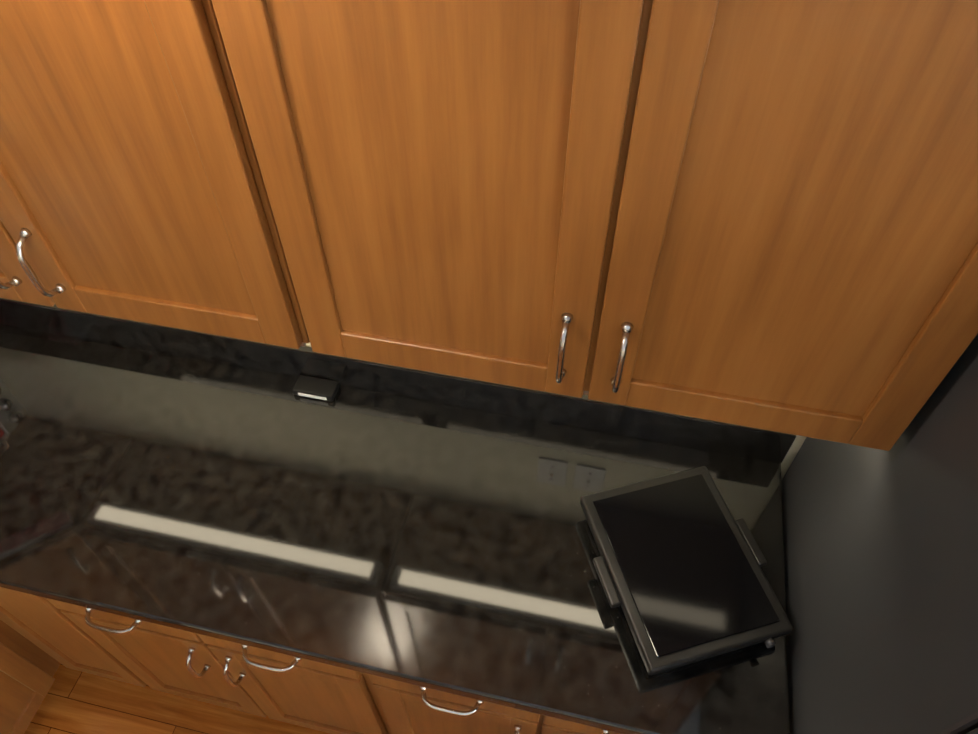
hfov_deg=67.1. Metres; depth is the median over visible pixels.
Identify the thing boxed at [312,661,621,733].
base cabinet
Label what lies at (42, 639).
base cabinet
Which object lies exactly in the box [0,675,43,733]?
base cabinet
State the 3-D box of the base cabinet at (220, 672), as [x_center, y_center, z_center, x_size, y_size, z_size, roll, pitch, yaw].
[-0.539,0.541,1.979,0.855,0.874,0.608,10,51,8]
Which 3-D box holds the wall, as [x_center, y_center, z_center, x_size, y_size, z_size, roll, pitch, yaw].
[1.550,0.098,1.300,6.620,2.470,0.120,10,51,8]
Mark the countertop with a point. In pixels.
(432, 530)
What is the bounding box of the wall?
[305,342,805,479]
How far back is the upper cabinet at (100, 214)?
1.01 m
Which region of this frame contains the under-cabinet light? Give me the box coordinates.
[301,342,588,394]
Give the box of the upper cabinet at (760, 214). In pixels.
[532,0,977,450]
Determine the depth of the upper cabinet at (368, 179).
0.88 m
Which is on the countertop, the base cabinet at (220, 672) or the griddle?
the griddle
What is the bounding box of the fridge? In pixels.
[781,334,977,733]
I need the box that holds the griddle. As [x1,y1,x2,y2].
[580,466,792,674]
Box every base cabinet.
[0,587,351,733]
[0,595,107,677]
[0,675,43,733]
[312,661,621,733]
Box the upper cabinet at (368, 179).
[120,0,559,388]
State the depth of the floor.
2.16 m
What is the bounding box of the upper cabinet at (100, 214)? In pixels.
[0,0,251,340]
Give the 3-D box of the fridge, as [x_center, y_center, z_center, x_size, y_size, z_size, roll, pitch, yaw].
[1.016,0.621,1.331,0.918,1.760,0.800,10,51,8]
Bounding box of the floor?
[24,664,329,733]
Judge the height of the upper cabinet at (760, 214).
0.740 m
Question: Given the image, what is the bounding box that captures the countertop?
[0,298,795,733]

